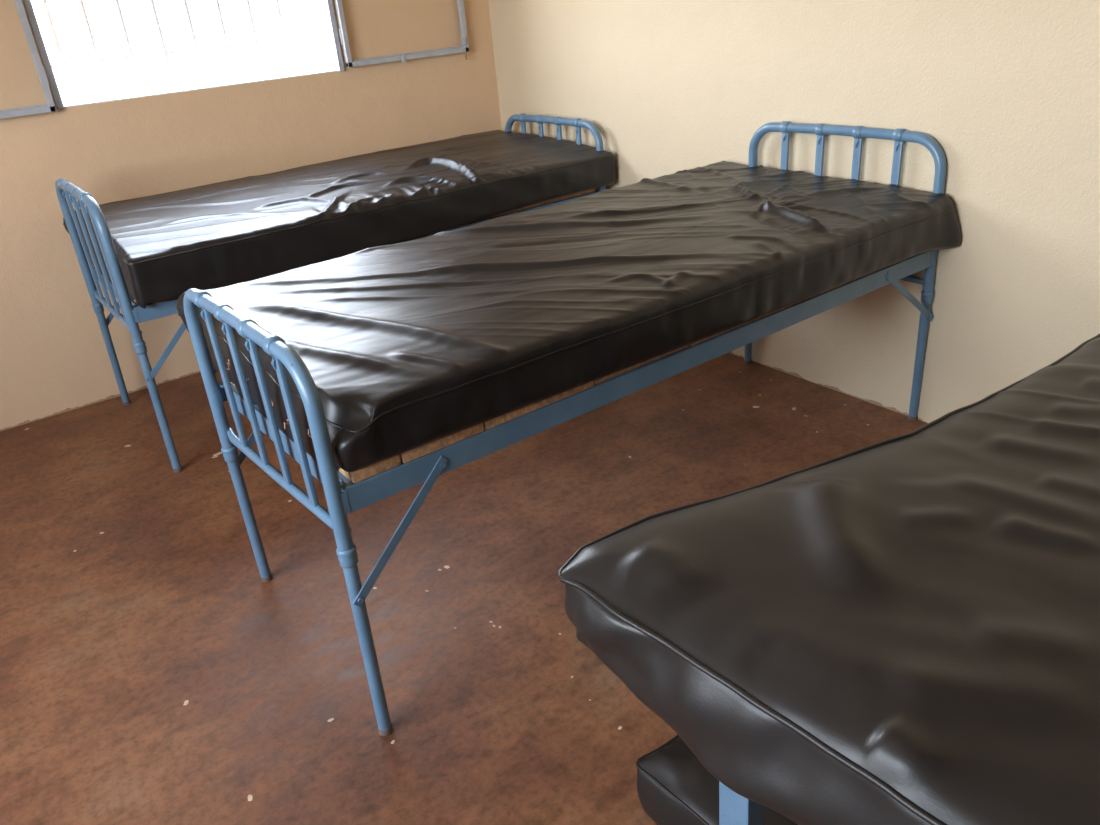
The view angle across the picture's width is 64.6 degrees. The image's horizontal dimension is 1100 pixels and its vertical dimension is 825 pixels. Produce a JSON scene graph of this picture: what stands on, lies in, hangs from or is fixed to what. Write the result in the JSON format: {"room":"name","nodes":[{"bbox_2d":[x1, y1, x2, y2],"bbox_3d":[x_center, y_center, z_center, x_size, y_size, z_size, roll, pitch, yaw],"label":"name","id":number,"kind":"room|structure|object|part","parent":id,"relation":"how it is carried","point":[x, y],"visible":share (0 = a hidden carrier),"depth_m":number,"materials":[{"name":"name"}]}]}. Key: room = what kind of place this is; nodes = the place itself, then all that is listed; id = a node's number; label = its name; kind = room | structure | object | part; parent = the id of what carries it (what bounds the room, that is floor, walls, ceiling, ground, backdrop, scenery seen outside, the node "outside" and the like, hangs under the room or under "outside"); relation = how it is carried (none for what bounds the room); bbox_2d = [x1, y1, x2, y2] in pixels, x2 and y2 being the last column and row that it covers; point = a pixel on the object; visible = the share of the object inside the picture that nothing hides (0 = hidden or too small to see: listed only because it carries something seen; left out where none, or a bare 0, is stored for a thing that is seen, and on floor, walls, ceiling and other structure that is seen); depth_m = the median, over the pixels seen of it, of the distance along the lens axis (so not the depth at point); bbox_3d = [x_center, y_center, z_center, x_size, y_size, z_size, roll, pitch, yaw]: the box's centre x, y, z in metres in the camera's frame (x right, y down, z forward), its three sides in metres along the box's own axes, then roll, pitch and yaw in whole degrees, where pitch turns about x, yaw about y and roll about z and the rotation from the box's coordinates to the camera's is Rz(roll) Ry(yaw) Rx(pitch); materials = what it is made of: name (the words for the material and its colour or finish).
{"room":"hospital room","nodes":[
{"label":"hospital room","id":0,"kind":"room"},
{"bbox_2d":[0,0,501,430],"bbox_3d":[-2.010,-1.298,2.979,4.530,2.750,0.190,-22,30,-30],"label":"wall","id":1,"kind":"structure","parent":0,"point":[55,360],"depth_m":3.44,"materials":[{"name":"beige paint"}]},
{"bbox_2d":[0,0,468,118],"bbox_3d":[-1.407,-1.750,3.235,2.325,1.066,0.242,-22,30,-30],"label":"window","id":2,"kind":"structure","parent":1,"relation":"in","point":[328,4],"depth_m":3.44,"materials":[{"name":"grey metal"}]},
{"bbox_3d":[-1.373,-1.741,3.185,1.115,1.045,0.042,-22,30,-30],"label":"frame","id":3,"kind":"part","parent":2,"relation":"part of","materials":[{"name":"grey metal"}]},
{"bbox_3d":[-1.379,-1.301,3.476,1.113,0.006,0.188,-22,30,-30],"label":"sill","id":4,"kind":"part","parent":2,"relation":"part of","materials":[{"name":"beige paint"}]},
{"bbox_2d":[0,353,927,824],"bbox_3d":[-0.402,0.758,1.716,4.530,0.120,5.230,-22,30,-30],"label":"floor","id":5,"kind":"structure","parent":0,"point":[104,644],"depth_m":2.15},
{"bbox_2d":[55,113,605,472],"bbox_3d":[-0.741,-0.631,3.476,1.940,0.908,0.783,-22,30,-30],"label":"hospital bed","id":6,"kind":"object","parent":5,"relation":"on","point":[132,313],"visible":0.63,"depth_m":2.89,"materials":[{"name":"blue metal"}]},
{"bbox_3d":[-1.511,-0.510,2.893,0.030,0.485,0.706,-22,30,-30],"label":"footboard","id":7,"kind":"part","parent":6,"relation":"part of","materials":[{"name":"blue metal"}]},
{"bbox_3d":[-1.689,-0.241,3.345,0.029,0.462,0.087,-24,31,-34],"label":"leg","id":8,"kind":"part","parent":6,"relation":"part of","materials":[{"name":"blue metal"}]},
{"bbox_3d":[-1.468,-0.414,2.967,0.030,0.050,0.676,-22,30,-30],"label":"rail","id":9,"kind":"part","parent":6,"relation":"part of","materials":[{"name":"blue metal"}]},
{"bbox_3d":[-1.288,-0.298,2.691,0.024,0.042,0.006,-22,30,-30],"label":"hook plate","id":10,"kind":"part","parent":6,"relation":"part of","materials":[{"name":"blue metal"}]},
{"bbox_3d":[-1.272,-0.035,2.812,0.029,0.479,0.054,-15,27,-18],"label":"leg","id":11,"kind":"part","parent":6,"relation":"part of","materials":[{"name":"blue metal"}]},
{"bbox_2d":[63,130,614,308],"bbox_3d":[-0.760,-0.831,3.399,1.948,0.223,0.878,-22,30,-30],"label":"mattress","id":12,"kind":"object","parent":6,"relation":"on","point":[167,245],"visible":0.93,"depth_m":3.10,"materials":[{"name":"black leather"}]},
{"bbox_3d":[-0.765,-0.872,3.378,1.946,0.022,0.868,-22,30,-30],"label":"seam cord","id":13,"kind":"part","parent":12,"relation":"part of","materials":[{"name":"black leather"}]},
{"bbox_3d":[-0.542,-0.605,3.178,1.868,0.050,0.034,-22,30,-30],"label":"rail","id":14,"kind":"part","parent":6,"relation":"part of","materials":[{"name":"blue metal"}]},
{"bbox_3d":[0.014,-1.095,3.865,0.030,0.427,0.706,-22,30,-30],"label":"headboard","id":15,"kind":"part","parent":6,"relation":"part of","materials":[{"name":"blue metal"}]},
{"bbox_2d":[25,394,868,800],"bbox_3d":[-0.341,0.109,2.906,2.248,0.001,2.644,-22,30,-30],"label":"debris","id":16,"kind":"object","parent":5,"relation":"on","point":[186,702],"visible":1,"depth_m":2.27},
{"bbox_2d":[183,121,946,735],"bbox_3d":[0.170,-0.168,2.352,1.956,0.893,0.744,-22,30,-31],"label":"hospital bed","id":17,"kind":"object","parent":5,"relation":"on","point":[345,492],"visible":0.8,"depth_m":1.82,"materials":[{"name":"blue metal"}]},
{"bbox_3d":[-0.041,-0.348,2.546,1.868,0.050,0.034,-22,30,-31],"label":"rail","id":18,"kind":"part","parent":17,"relation":"part of","materials":[{"name":"blue metal"}]},
{"bbox_3d":[-0.768,0.242,2.198,0.029,0.429,0.040,-8,26,-5],"label":"leg","id":19,"kind":"part","parent":17,"relation":"part of","materials":[{"name":"blue metal"}]},
{"bbox_3d":[-0.595,0.001,1.779,0.030,0.437,0.706,-22,30,-31],"label":"footboard","id":20,"kind":"part","parent":17,"relation":"part of","materials":[{"name":"blue metal"}]},
{"bbox_3d":[-0.557,0.048,1.830,0.030,0.050,0.676,-22,30,-31],"label":"rail","id":21,"kind":"part","parent":17,"relation":"part of","materials":[{"name":"blue metal"}]},
{"bbox_3d":[-0.372,0.163,1.557,0.024,0.042,0.006,-22,31,-31],"label":"hook plate","id":22,"kind":"part","parent":17,"relation":"part of","materials":[{"name":"blue metal"}]},
{"bbox_3d":[-0.358,0.429,1.683,0.029,0.469,0.042,-8,26,-5],"label":"leg","id":23,"kind":"part","parent":17,"relation":"part of","materials":[{"name":"blue metal"}]},
{"bbox_2d":[176,160,961,471],"bbox_3d":[0.127,-0.369,2.311,1.933,0.224,0.926,-22,30,-30],"label":"mattress","id":24,"kind":"object","parent":17,"relation":"on","point":[409,345],"visible":0.96,"depth_m":2.01,"materials":[{"name":"black leather"}]},
{"bbox_3d":[0.363,-0.150,2.056,1.868,0.050,0.034,-22,30,-31],"label":"rail","id":25,"kind":"part","parent":17,"relation":"part of","materials":[{"name":"blue metal"}]},
{"bbox_3d":[0.732,-0.397,3.185,0.029,0.460,0.065,-5,26,0],"label":"leg","id":26,"kind":"part","parent":17,"relation":"part of","materials":[{"name":"blue metal"}]},
{"bbox_3d":[0.902,-0.662,2.744,0.030,0.471,0.706,-22,30,-31],"label":"headboard","id":27,"kind":"part","parent":17,"relation":"part of","materials":[{"name":"blue metal"}]},
{"bbox_3d":[1.143,-0.192,2.680,0.029,0.459,0.043,-3,26,4],"label":"leg","id":28,"kind":"part","parent":17,"relation":"part of","materials":[{"name":"blue metal"}]},
{"bbox_3d":[1.117,-0.453,2.533,0.024,0.042,0.006,-22,30,-31],"label":"hook plate","id":29,"kind":"part","parent":17,"relation":"part of","materials":[{"name":"blue metal"}]},
{"bbox_2d":[636,735,797,824],"bbox_3d":[0.917,0.551,1.577,1.364,0.142,0.786,-22,30,-30],"label":"mattress","id":30,"kind":"object","parent":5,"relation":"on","point":[674,788],"visible":0.12,"depth_m":1.46,"materials":[{"name":"black leather"}]},
{"bbox_3d":[0.911,0.509,1.558,1.349,0.010,0.770,-22,30,-30],"label":"seam cord","id":31,"kind":"part","parent":30,"relation":"part of","materials":[{"name":"black leather"}]},
{"bbox_2d":[719,781,762,824],"bbox_3d":[0.986,0.379,1.413,1.540,0.585,0.517,-22,30,-30],"label":"frame","id":32,"kind":"object","parent":5,"relation":"on","point":[734,809],"visible":0.02,"depth_m":1.16,"materials":[{"name":"blue metal"}]},
{"bbox_2d":[557,333,1099,824],"bbox_3d":[0.978,0.069,1.236,1.841,0.180,0.879,-22,30,-30],"label":"mattress","id":33,"kind":"object","parent":32,"relation":"on","point":[904,629],"visible":1,"depth_m":0.93,"materials":[{"name":"black leather"}]},
{"bbox_2d":[488,0,1099,422],"bbox_3d":[1.193,-1.214,2.168,0.250,2.750,4.850,-22,30,-30],"label":"wall","id":34,"kind":"structure","parent":0,"point":[1008,91],"depth_m":2.60,"materials":[{"name":"beige paint"}]}
]}

